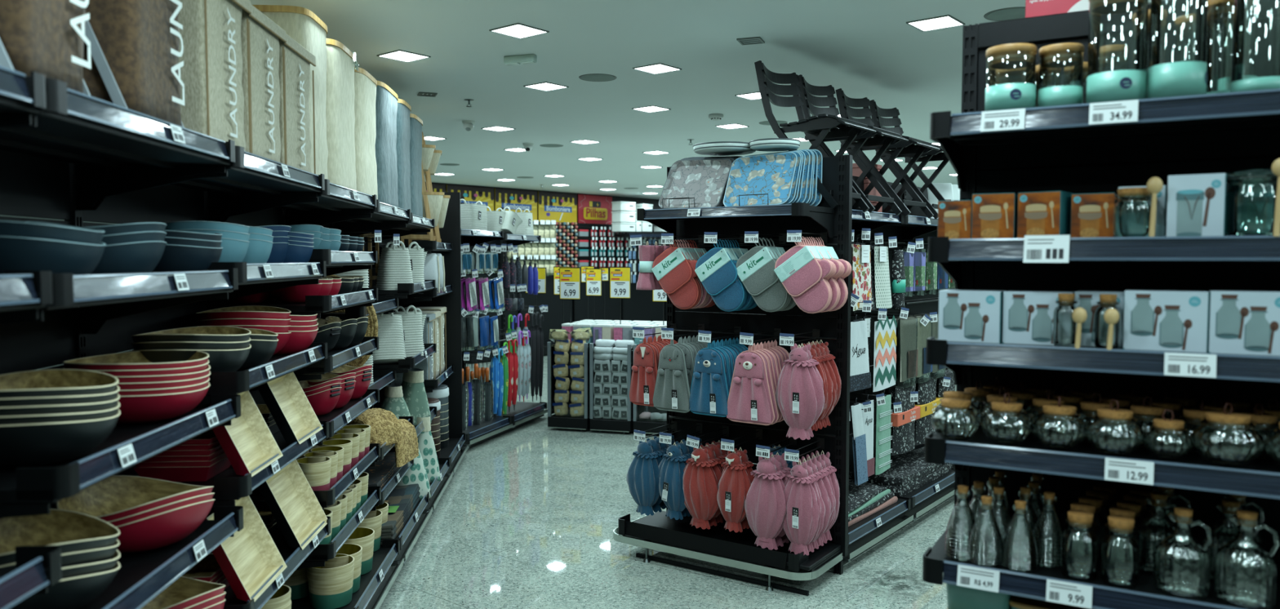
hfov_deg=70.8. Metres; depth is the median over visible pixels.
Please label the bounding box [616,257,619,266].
battery pack
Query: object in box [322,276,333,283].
bowl
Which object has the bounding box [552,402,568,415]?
sponge
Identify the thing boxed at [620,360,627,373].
pack
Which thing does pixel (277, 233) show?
bowl
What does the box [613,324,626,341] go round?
pack
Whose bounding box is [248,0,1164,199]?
ceiling
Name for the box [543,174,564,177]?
recessed light
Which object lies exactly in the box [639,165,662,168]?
recessed light
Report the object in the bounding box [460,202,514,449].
bay
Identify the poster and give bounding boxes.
[425,182,445,191]
[446,184,493,210]
[494,187,537,221]
[537,191,577,222]
[577,194,612,224]
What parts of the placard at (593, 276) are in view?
black frame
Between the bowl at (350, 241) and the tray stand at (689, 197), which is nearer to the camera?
the bowl at (350, 241)
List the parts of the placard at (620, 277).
black frame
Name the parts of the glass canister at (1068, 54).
glass, lid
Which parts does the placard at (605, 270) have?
black frame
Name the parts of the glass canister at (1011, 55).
glass, lid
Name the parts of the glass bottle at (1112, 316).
cork lid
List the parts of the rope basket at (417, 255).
handle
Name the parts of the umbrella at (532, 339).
handle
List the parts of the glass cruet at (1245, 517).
spout, cork lid, handle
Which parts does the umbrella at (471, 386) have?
handle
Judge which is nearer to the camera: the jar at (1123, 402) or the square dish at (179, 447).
the jar at (1123, 402)
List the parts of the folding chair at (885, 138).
post, seat rail, leg, post, seat rail, leg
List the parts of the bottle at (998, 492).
cork lid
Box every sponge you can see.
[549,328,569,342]
[552,364,568,377]
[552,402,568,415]
[553,351,568,364]
[554,339,570,351]
[554,389,568,402]
[555,376,569,390]
[568,364,583,377]
[568,403,584,417]
[569,390,584,403]
[570,327,592,337]
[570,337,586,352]
[570,351,583,364]
[570,377,584,391]
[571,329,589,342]
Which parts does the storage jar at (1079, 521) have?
cork lid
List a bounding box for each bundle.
[593,346,613,353]
[593,353,613,359]
[595,338,615,346]
[612,346,633,354]
[612,353,627,360]
[614,339,634,346]
[891,249,906,309]
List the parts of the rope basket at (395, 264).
handle, handle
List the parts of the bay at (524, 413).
shelf, kick plate, bumper rail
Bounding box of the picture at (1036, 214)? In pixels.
[1019,195,1053,235]
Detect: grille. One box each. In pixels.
[440,164,457,165]
[541,144,561,146]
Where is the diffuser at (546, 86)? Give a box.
[528,83,564,90]
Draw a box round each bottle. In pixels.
[944,484,979,561]
[960,480,995,555]
[967,495,1004,568]
[977,476,1006,544]
[979,485,1015,561]
[990,470,1014,520]
[1000,500,1038,573]
[1008,486,1042,562]
[1015,480,1049,554]
[1022,472,1053,542]
[1029,490,1063,568]
[1053,293,1087,348]
[1093,293,1120,350]
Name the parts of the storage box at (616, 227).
lid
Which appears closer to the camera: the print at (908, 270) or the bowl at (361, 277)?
the bowl at (361, 277)
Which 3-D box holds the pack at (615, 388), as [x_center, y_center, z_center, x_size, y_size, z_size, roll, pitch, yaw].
[-0.229,0.794,8.384,0.096,0.125,0.052,1,3,17]
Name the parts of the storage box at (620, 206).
lid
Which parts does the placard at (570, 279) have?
black frame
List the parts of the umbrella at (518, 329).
handle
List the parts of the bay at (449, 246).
panel, panel, shelf, shelf, shelf, shelf, panel, kick plate, bumper rail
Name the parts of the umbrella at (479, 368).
handle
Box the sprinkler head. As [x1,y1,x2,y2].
[464,98,474,106]
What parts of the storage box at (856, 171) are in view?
lid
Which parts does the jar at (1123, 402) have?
glass, cork lid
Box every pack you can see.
[460,252,467,274]
[461,277,470,310]
[461,315,466,351]
[462,315,468,351]
[465,252,471,274]
[465,277,478,315]
[466,315,474,351]
[469,252,475,273]
[471,316,479,350]
[474,252,484,273]
[475,277,482,309]
[478,277,490,314]
[478,315,489,350]
[480,252,490,273]
[484,315,491,349]
[488,277,497,313]
[488,315,499,349]
[489,252,498,272]
[493,277,505,312]
[561,322,576,342]
[573,323,585,329]
[577,229,588,236]
[577,240,588,246]
[577,248,588,256]
[577,260,588,266]
[581,319,592,321]
[581,323,595,343]
[591,226,594,236]
[591,236,594,246]
[591,246,594,256]
[591,257,594,266]
[592,323,606,343]
[593,359,603,372]
[593,382,603,395]
[593,394,603,407]
[593,405,602,418]
[594,226,597,236]
[594,236,597,246]
[594,246,597,256]
[594,257,597,266]
[594,372,602,384]
[599,226,602,236]
[599,237,602,246]
[599,246,602,256]
[599,257,602,266]
[600,321,613,324]
[601,324,616,339]
[601,360,611,372]
[601,395,611,407]
[602,371,612,384]
[602,383,611,395]
[602,406,612,418]
[608,226,611,236]
[608,237,611,246]
[608,246,611,256]
[608,257,611,266]
[610,360,621,373]
[610,383,620,395]
[611,237,614,246]
[611,246,614,256]
[611,257,614,266]
[611,373,620,385]
[611,395,620,408]
[611,407,620,419]
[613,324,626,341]
[616,237,619,246]
[616,246,619,256]
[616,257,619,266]
[618,320,631,322]
[618,395,627,408]
[619,372,627,385]
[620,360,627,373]
[620,384,627,396]
[620,408,627,419]
[622,324,635,341]
[625,237,628,247]
[625,257,628,266]
[628,248,631,258]
[628,260,631,271]
[632,248,635,258]
[632,260,635,271]
[632,271,635,282]
[634,324,645,344]
[640,322,653,324]
[642,236,646,245]
[643,324,657,342]
[655,324,666,341]
[879,387,888,395]
[888,384,897,453]
[890,382,919,455]
[902,248,914,297]
[912,248,925,295]
[914,375,928,443]
[915,376,941,444]
[924,248,937,294]
[927,182,952,217]
[935,369,949,431]
[936,262,947,293]
[936,370,955,422]
[947,275,955,288]
[952,184,959,199]
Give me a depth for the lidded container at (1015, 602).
2.21 m
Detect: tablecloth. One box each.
[848,451,945,488]
[848,463,948,496]
[848,481,887,513]
[848,488,890,517]
[848,491,893,521]
[848,496,897,526]
[888,317,907,388]
[897,317,918,388]
[910,446,952,470]
[912,315,933,383]
[928,314,946,378]
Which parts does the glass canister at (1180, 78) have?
glass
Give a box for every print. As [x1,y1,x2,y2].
[384,500,399,512]
[462,253,467,269]
[466,253,471,269]
[469,281,477,306]
[480,253,484,268]
[482,280,489,306]
[485,253,490,268]
[493,253,497,268]
[493,319,498,342]
[497,280,504,305]
[879,409,892,467]
[904,266,913,287]
[915,266,925,286]
[927,266,937,285]
[938,266,947,284]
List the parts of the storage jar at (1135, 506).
cork lid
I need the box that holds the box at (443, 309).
[400,306,446,374]
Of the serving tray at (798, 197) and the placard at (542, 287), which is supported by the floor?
the placard at (542, 287)
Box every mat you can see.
[334,408,401,446]
[393,418,418,467]
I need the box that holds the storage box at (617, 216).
[611,211,635,222]
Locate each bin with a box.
[423,253,439,293]
[435,253,444,291]
[546,342,595,431]
[589,340,643,433]
[632,340,666,434]
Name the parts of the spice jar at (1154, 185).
glass, cork lid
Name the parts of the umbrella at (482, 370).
handle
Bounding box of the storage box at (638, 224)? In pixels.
[635,219,641,231]
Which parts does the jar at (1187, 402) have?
cork lid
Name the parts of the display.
bumper rail, panel, panel, panel, panel, panel, plate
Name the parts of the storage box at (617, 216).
lid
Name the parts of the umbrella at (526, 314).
handle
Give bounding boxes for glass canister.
[984,43,1036,111]
[995,66,1026,84]
[1035,64,1061,106]
[1037,42,1084,106]
[1063,62,1088,85]
[1086,0,1148,103]
[1098,44,1128,72]
[1131,8,1167,69]
[1146,0,1208,98]
[1173,13,1195,62]
[1205,0,1233,93]
[1217,0,1259,90]
[1230,0,1279,92]
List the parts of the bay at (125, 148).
panel, panel, panel, shelf, shelf, shelf, shelf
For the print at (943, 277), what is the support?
attached to the pack at (942, 277)
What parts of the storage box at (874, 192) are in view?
lid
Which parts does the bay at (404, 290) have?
panel, panel, shelf, shelf, shelf, kick plate, shelf, bumper rail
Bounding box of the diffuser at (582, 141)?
[573,140,595,143]
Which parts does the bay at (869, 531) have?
kick plate, shelf, shelf, bumper rail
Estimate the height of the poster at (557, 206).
0.532 m
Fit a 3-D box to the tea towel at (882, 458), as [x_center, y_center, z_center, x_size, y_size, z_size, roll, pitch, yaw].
[1.465,0.760,5.420,0.033,0.494,0.225,2,4,37]
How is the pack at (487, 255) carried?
hanging from the bay at (475, 434)
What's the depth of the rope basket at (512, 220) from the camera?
8.56 m
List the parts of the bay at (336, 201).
panel, panel, shelf, shelf, shelf, shelf, shelf, shelf, shelf, shelf, kick plate, bumper rail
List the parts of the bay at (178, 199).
panel, panel, panel, shelf, panel, shelf, shelf, shelf, shelf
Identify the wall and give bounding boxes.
[0,214,133,370]
[364,182,766,322]
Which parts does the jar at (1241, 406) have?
cork lid, glass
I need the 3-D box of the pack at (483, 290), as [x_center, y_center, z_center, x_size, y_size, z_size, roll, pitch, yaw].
[-1.397,-0.080,8.099,0.040,0.328,0.247,1,3,18]
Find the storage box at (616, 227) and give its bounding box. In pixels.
[611,222,635,231]
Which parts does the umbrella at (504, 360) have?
handle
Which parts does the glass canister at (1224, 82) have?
lid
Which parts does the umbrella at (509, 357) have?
handle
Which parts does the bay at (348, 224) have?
panel, shelf, shelf, shelf, shelf, kick plate, bumper rail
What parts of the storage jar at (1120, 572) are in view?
cork lid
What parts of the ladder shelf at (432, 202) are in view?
post, post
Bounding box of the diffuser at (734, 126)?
[718,124,744,128]
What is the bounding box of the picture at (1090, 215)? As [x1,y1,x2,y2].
[1073,195,1108,237]
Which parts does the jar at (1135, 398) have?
cork lid, glass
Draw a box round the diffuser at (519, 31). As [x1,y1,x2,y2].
[493,24,545,37]
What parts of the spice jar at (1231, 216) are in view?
glass lid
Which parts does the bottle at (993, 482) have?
cork lid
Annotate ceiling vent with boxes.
[417,91,437,97]
[736,36,764,44]
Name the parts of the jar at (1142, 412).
cork lid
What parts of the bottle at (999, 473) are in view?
cork lid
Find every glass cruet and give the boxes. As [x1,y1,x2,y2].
[1130,491,1185,577]
[1140,485,1191,564]
[1153,506,1212,599]
[1200,498,1259,587]
[1210,493,1265,573]
[1213,509,1279,608]
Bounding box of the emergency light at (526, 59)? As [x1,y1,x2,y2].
[503,53,537,65]
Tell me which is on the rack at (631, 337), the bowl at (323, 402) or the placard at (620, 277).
the placard at (620, 277)
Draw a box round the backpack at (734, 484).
[716,449,751,533]
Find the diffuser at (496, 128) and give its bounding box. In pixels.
[484,126,511,130]
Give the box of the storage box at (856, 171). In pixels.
[852,163,882,178]
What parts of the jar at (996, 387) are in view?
glass, cork lid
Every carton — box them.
[937,200,972,240]
[937,288,1006,343]
[971,192,1017,238]
[1001,289,1075,346]
[1017,191,1071,238]
[1025,0,1089,17]
[1070,192,1116,237]
[1074,289,1124,347]
[1118,185,1166,236]
[1122,288,1208,353]
[1165,173,1226,236]
[1207,289,1279,356]
[1224,177,1274,235]
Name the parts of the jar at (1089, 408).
cork lid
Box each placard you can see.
[524,267,546,312]
[553,266,572,324]
[559,267,581,323]
[581,266,594,319]
[586,268,602,319]
[599,267,608,319]
[609,266,631,324]
[652,289,666,324]
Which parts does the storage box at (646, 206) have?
lid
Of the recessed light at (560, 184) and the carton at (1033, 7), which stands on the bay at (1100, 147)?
the carton at (1033, 7)
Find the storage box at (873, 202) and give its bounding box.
[869,200,882,212]
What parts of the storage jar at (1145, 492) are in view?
cork lid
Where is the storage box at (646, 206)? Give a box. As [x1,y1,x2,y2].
[634,203,653,219]
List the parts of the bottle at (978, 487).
cork lid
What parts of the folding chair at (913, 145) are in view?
leg, seat rail, post, leg, seat rail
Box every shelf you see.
[400,144,444,245]
[408,131,450,246]
[607,233,661,237]
[622,511,841,578]
[644,204,834,219]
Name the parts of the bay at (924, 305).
panel, panel, panel, panel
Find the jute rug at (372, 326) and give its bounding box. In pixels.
[297,274,377,374]
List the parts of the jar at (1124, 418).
cork lid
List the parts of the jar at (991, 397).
cork lid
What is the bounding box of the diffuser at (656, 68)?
[636,64,677,73]
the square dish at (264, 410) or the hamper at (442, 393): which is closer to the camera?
the square dish at (264, 410)
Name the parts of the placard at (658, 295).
black frame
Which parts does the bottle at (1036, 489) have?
cork lid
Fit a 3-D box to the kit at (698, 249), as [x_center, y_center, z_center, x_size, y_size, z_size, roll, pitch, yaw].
[0.291,-0.168,4.907,0.288,0.372,0.043,2,3,30]
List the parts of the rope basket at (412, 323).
handle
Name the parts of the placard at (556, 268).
black frame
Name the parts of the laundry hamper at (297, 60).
lid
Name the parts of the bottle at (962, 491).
cork lid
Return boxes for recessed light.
[376,49,431,62]
[424,136,446,140]
[435,173,455,175]
[480,125,515,131]
[480,168,503,170]
[488,22,549,39]
[496,178,516,181]
[503,147,525,151]
[523,81,568,91]
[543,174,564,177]
[551,183,569,186]
[569,139,599,143]
[577,157,602,160]
[598,180,617,182]
[601,188,614,190]
[631,105,671,112]
[632,62,681,74]
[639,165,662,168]
[642,151,669,154]
[646,185,663,186]
[715,123,749,128]
[734,91,761,99]
[791,137,806,141]
[906,14,965,31]
[922,166,937,168]
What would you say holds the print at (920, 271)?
attached to the pack at (919, 255)
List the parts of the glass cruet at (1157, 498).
cork lid, handle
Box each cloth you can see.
[635,241,655,289]
[653,241,664,289]
[663,244,672,251]
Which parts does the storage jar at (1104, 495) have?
cork lid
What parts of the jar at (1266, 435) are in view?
glass, cork lid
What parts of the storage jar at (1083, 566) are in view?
cork lid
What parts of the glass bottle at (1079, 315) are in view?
glass, cork lid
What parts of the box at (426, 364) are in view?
lid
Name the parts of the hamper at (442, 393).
lid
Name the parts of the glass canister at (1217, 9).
lid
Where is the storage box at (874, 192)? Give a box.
[863,178,881,196]
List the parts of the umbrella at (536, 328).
handle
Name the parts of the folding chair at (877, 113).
leg, seat rail, post, seat rail, leg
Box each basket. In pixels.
[333,264,369,288]
[363,355,373,385]
[373,312,406,364]
[375,240,413,289]
[385,305,424,356]
[390,241,424,288]
[393,306,426,350]
[400,245,427,280]
[416,415,440,483]
[460,198,487,230]
[486,205,505,232]
[501,206,522,234]
[515,208,533,235]
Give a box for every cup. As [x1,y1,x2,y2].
[261,584,291,608]
[282,600,291,608]
[283,568,309,599]
[296,450,308,459]
[296,456,331,490]
[302,450,337,488]
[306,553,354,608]
[310,445,344,482]
[319,508,333,544]
[320,439,352,476]
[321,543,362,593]
[324,499,341,540]
[326,493,347,531]
[328,433,359,468]
[335,428,365,462]
[336,488,353,523]
[341,424,370,456]
[342,484,357,516]
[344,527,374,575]
[347,479,361,511]
[356,471,368,506]
[357,509,382,551]
[364,502,388,524]
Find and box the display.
[613,154,853,595]
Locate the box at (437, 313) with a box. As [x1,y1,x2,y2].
[398,311,440,379]
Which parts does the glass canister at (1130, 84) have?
lid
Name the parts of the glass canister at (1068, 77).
glass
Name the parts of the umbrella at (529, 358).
handle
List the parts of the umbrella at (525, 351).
handle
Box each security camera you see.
[462,120,475,131]
[523,142,533,151]
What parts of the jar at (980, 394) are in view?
glass, cork lid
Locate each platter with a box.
[693,141,755,155]
[749,137,800,151]
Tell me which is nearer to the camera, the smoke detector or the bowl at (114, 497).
the bowl at (114, 497)
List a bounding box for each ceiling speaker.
[440,163,459,165]
[516,176,533,177]
[539,143,563,146]
[578,73,616,81]
[759,120,787,124]
[983,6,1025,21]
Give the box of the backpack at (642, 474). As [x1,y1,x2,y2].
[626,439,659,515]
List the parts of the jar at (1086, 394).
cork lid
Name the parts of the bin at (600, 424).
corner post, pane, foot rail, corner post, pane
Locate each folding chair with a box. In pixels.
[754,60,875,212]
[797,74,908,215]
[835,88,939,218]
[869,99,948,219]
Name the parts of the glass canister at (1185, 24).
glass, lid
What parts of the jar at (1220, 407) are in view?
cork lid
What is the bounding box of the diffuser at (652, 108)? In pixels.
[634,106,666,111]
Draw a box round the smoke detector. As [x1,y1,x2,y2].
[708,113,723,120]
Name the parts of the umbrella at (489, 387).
handle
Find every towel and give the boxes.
[629,337,657,406]
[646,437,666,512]
[647,336,660,369]
[649,335,661,351]
[653,335,663,349]
[653,339,690,413]
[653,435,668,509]
[656,335,666,346]
[667,435,675,447]
[675,337,693,390]
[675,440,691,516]
[677,337,694,365]
[681,439,693,453]
[683,336,697,359]
[686,336,700,352]
[688,342,728,417]
[689,335,701,350]
[691,335,704,349]
[695,334,707,347]
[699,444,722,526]
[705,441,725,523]
[711,340,731,391]
[711,440,728,519]
[713,340,732,381]
[715,339,733,377]
[719,339,735,368]
[720,339,737,359]
[724,338,738,355]
[726,345,775,425]
[727,337,742,354]
[729,337,742,351]
[732,337,746,351]
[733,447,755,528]
[735,337,747,350]
[740,343,778,424]
[744,456,786,550]
[754,342,779,417]
[755,342,782,422]
[759,342,783,422]
[761,342,779,377]
[763,341,784,420]
[763,446,789,467]
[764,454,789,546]
[766,341,784,370]
[768,340,784,361]
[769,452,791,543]
[770,340,786,360]
[772,444,792,468]
[773,339,789,359]
[775,342,825,437]
[777,344,824,439]
[782,460,819,555]
[796,457,825,552]
[801,456,831,549]
[802,342,827,431]
[805,341,832,429]
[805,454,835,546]
[809,340,837,427]
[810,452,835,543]
[813,339,841,426]
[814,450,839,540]
[849,314,871,391]
[851,237,859,293]
[851,397,867,485]
[853,240,871,311]
[858,311,871,363]
[861,394,874,476]
[870,244,877,310]
[873,315,897,391]
[874,244,892,308]
[875,390,892,475]
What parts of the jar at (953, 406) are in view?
cork lid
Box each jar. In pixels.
[931,398,979,440]
[933,391,982,432]
[957,379,999,427]
[974,377,1012,424]
[977,386,1021,437]
[981,392,1031,445]
[999,382,1043,430]
[1022,379,1058,427]
[1024,389,1073,441]
[1031,395,1085,450]
[1041,385,1093,435]
[1060,510,1098,582]
[1064,502,1100,571]
[1065,382,1105,428]
[1069,392,1124,446]
[1071,496,1106,563]
[1079,489,1111,553]
[1085,399,1144,456]
[1086,484,1118,542]
[1088,388,1141,439]
[1100,515,1140,588]
[1102,506,1141,577]
[1109,500,1146,568]
[1112,177,1163,236]
[1113,386,1153,431]
[1116,493,1152,559]
[1119,395,1173,450]
[1123,488,1158,552]
[1136,392,1192,444]
[1142,408,1193,460]
[1164,388,1199,436]
[1172,400,1231,455]
[1186,395,1243,449]
[1190,403,1265,466]
[1208,391,1259,444]
[1225,158,1279,236]
[1226,404,1279,461]
[1242,399,1279,453]
[1257,403,1279,445]
[1264,422,1279,468]
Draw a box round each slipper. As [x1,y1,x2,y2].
[639,412,650,418]
[649,412,663,419]
[657,413,666,421]
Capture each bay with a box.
[0,65,62,608]
[0,77,243,608]
[64,145,330,608]
[204,178,405,608]
[281,199,433,572]
[332,212,453,518]
[365,191,469,479]
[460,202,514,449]
[461,202,547,431]
[464,240,518,363]
[518,221,574,355]
[572,222,622,322]
[621,226,663,321]
[664,231,698,321]
[706,238,737,313]
[766,208,915,563]
[848,175,955,520]
[902,186,948,450]
[922,0,1279,608]
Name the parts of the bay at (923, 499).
panel, panel, panel, panel, panel, shelf, shelf, kick plate, bumper rail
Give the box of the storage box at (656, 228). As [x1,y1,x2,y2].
[653,226,666,231]
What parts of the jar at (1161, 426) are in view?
glass, cork lid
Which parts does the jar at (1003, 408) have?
cork lid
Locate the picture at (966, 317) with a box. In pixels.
[942,293,995,341]
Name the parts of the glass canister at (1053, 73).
lid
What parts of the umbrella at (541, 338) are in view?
handle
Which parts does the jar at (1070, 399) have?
glass, cork lid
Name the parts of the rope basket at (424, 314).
handle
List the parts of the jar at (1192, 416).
cork lid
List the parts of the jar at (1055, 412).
cork lid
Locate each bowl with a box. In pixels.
[0,220,104,244]
[0,235,106,275]
[0,368,119,398]
[0,385,119,407]
[0,393,119,416]
[0,401,119,425]
[0,408,120,467]
[0,508,119,565]
[0,538,119,568]
[9,561,120,608]
[24,221,166,235]
[55,475,213,521]
[61,549,120,578]
[62,351,208,369]
[62,359,208,376]
[90,240,166,274]
[101,231,166,244]
[106,493,214,526]
[115,364,210,382]
[115,382,209,424]
[115,498,214,554]
[117,370,210,389]
[118,377,209,395]
[130,337,250,350]
[131,325,251,342]
[131,343,251,381]
[141,575,225,608]
[151,244,222,272]
[164,220,249,233]
[164,230,222,240]
[164,236,222,247]
[176,228,249,240]
[183,591,226,608]
[195,305,291,319]
[195,318,290,326]
[203,599,225,608]
[218,237,249,262]
[227,291,271,303]
[227,324,290,333]
[237,338,278,370]
[242,238,273,263]
[244,328,278,340]
[248,226,272,235]
[248,232,273,241]
[255,225,291,231]
[266,242,289,262]
[269,283,322,303]
[271,230,288,236]
[272,236,289,242]
[272,332,291,355]
[274,327,318,355]
[283,244,313,262]
[287,235,314,242]
[288,224,323,231]
[288,231,314,238]
[288,240,314,246]
[288,312,317,320]
[288,318,317,325]
[288,321,318,330]
[292,231,322,238]
[298,378,342,391]
[302,372,355,385]
[303,382,342,395]
[306,386,342,416]
[307,376,355,386]
[312,326,341,351]
[313,237,322,248]
[315,275,342,282]
[316,318,357,326]
[317,321,341,332]
[318,276,328,283]
[318,281,333,295]
[319,239,331,248]
[320,226,330,234]
[320,233,330,239]
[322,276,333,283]
[324,315,368,324]
[326,233,341,240]
[328,240,341,250]
[328,280,342,295]
[328,364,372,374]
[329,228,341,235]
[331,323,357,350]
[333,380,355,409]
[337,280,354,294]
[338,242,349,251]
[340,234,349,239]
[340,239,349,243]
[340,275,359,280]
[340,275,364,280]
[341,276,354,281]
[347,243,358,251]
[347,321,368,346]
[348,235,358,239]
[348,240,358,243]
[350,372,372,399]
[351,280,359,292]
[354,368,372,377]
[355,244,364,251]
[355,280,364,291]
[357,236,364,240]
[357,240,364,244]
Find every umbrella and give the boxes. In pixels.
[462,360,474,426]
[462,368,468,430]
[470,355,483,425]
[470,361,474,378]
[477,359,485,421]
[480,357,488,382]
[482,357,493,421]
[489,344,499,417]
[497,347,503,416]
[500,342,508,414]
[502,251,510,288]
[503,288,512,311]
[505,338,513,412]
[506,314,512,352]
[509,252,516,289]
[511,291,517,311]
[511,315,516,352]
[511,338,518,410]
[515,250,521,288]
[515,313,522,346]
[515,330,524,400]
[516,291,524,311]
[521,254,528,291]
[521,336,527,401]
[524,313,529,343]
[524,329,531,399]
[527,256,533,293]
[528,312,535,401]
[533,257,537,294]
[533,311,539,399]
[538,314,543,401]
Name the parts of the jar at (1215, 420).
cork lid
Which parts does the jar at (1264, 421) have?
glass, cork lid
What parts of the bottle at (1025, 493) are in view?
cork lid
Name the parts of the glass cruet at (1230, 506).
cork lid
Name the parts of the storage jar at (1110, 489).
cork lid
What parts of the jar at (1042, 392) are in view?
glass, cork lid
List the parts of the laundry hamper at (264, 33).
lid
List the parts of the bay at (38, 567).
shelf, shelf, shelf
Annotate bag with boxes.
[506,247,519,260]
[507,254,517,263]
[517,244,525,258]
[519,254,524,267]
[523,254,532,267]
[524,241,532,258]
[529,241,538,258]
[530,254,538,267]
[533,219,538,235]
[535,220,545,238]
[536,238,545,257]
[537,254,545,267]
[541,220,551,241]
[542,238,551,259]
[542,254,551,276]
[546,220,555,239]
[546,254,555,275]
[547,238,555,257]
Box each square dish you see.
[133,456,231,481]
[135,452,226,467]
[142,448,224,462]
[154,444,222,456]
[166,440,220,450]
[178,428,217,444]
[182,553,222,582]
[205,495,287,601]
[208,390,283,476]
[209,570,223,582]
[215,573,226,583]
[219,577,229,590]
[251,500,272,519]
[256,404,271,417]
[257,372,323,444]
[258,458,327,550]
[262,515,275,524]
[263,416,274,422]
[264,519,275,528]
[265,419,275,426]
[266,521,279,535]
[267,422,279,435]
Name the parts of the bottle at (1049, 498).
cork lid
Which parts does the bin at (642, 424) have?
corner post, pane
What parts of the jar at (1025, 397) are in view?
glass, cork lid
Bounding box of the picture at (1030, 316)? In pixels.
[1008,293,1058,343]
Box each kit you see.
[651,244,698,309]
[671,240,701,309]
[674,239,702,309]
[676,239,706,308]
[679,239,708,308]
[681,239,710,308]
[684,240,712,307]
[686,240,713,307]
[688,239,714,307]
[691,240,715,307]
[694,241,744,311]
[715,239,746,311]
[718,239,747,311]
[720,239,751,311]
[724,239,753,311]
[726,239,753,310]
[728,240,755,310]
[731,240,756,309]
[733,239,757,309]
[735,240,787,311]
[758,237,789,311]
[761,237,791,311]
[764,238,795,311]
[768,238,795,310]
[796,241,833,311]
[800,238,835,312]
[801,235,836,311]
[802,237,840,312]
[805,236,841,310]
[807,236,843,311]
[810,236,844,310]
[811,237,848,311]
[814,237,848,311]
[817,236,850,309]
[819,237,851,310]
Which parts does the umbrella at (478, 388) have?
handle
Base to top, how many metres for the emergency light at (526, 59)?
0.047 m
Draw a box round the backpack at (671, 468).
[658,442,687,519]
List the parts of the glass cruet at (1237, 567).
cork lid, handle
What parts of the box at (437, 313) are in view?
lid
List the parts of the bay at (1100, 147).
shelf, shelf, shelf, shelf, panel, panel, panel, panel, rail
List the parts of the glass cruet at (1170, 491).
cork lid, handle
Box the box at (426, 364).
[388,313,435,385]
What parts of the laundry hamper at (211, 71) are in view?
lid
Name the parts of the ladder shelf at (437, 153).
post, post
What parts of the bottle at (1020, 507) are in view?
cork lid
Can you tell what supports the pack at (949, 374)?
hanging from the bay at (923, 499)
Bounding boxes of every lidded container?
[946,583,1012,608]
[1008,595,1089,608]
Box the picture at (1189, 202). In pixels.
[1176,179,1221,236]
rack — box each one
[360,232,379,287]
[561,328,666,410]
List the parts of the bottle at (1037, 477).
cork lid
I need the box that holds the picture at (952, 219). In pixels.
[939,203,966,239]
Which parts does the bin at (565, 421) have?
corner post, pane, pane, foot rail, corner post, pane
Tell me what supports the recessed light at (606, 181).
in the ceiling
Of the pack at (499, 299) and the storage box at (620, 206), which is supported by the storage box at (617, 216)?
the storage box at (620, 206)
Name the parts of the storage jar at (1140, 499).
cork lid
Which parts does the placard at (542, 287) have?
black frame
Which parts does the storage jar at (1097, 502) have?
cork lid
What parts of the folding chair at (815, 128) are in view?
post, seat rail, leg, post, seat rail, leg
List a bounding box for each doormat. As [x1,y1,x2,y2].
[364,452,395,486]
[378,465,395,486]
[380,466,397,488]
[380,491,420,539]
[380,497,417,542]
[380,497,420,546]
[381,466,399,489]
[381,484,418,529]
[381,486,419,533]
[381,491,418,536]
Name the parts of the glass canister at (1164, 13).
lid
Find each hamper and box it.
[0,0,91,95]
[82,0,184,127]
[177,0,251,152]
[240,4,286,164]
[252,4,328,179]
[278,33,315,173]
[325,38,359,191]
[354,66,377,199]
[375,80,398,207]
[395,98,411,212]
[409,113,422,217]
[426,384,448,448]
[426,397,440,457]
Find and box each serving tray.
[658,158,732,208]
[667,157,734,208]
[682,157,735,206]
[685,156,736,206]
[694,155,738,158]
[723,151,797,206]
[745,151,801,204]
[748,150,803,204]
[754,150,805,202]
[761,149,810,202]
[803,149,813,203]
[807,149,814,203]
[809,149,817,205]
[811,149,822,205]
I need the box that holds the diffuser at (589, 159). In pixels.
[582,158,599,160]
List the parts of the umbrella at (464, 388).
handle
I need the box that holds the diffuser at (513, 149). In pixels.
[506,148,524,151]
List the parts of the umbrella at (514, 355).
handle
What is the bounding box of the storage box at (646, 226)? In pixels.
[640,221,652,231]
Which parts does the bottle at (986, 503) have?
cork lid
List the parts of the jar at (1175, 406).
cork lid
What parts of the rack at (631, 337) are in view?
post, post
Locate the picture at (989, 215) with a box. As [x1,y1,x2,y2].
[973,195,1008,238]
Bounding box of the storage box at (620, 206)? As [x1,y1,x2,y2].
[611,200,635,211]
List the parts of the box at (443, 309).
lid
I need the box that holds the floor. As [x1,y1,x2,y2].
[372,355,956,608]
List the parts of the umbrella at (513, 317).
handle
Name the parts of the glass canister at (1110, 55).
glass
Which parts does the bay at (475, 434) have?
kick plate, shelf, bumper rail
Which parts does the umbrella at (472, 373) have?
handle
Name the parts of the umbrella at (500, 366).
handle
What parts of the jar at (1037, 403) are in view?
cork lid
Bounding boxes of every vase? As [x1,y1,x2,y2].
[379,382,410,419]
[393,447,431,500]
[400,368,431,426]
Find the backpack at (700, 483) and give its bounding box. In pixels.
[682,446,719,529]
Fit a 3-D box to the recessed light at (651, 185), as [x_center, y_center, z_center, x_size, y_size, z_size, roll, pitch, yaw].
[0.236,-1.896,14.451,0.214,0.006,0.214,2,4,39]
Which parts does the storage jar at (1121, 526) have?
cork lid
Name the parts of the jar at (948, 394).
cork lid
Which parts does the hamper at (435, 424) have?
lid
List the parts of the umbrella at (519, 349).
handle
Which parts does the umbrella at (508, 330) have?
handle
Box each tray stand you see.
[662,197,689,208]
[668,197,694,208]
[738,193,768,205]
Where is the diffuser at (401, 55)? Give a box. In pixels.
[379,51,426,61]
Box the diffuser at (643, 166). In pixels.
[643,166,658,168]
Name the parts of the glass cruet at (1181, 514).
spout, cork lid, handle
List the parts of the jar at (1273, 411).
glass, cork lid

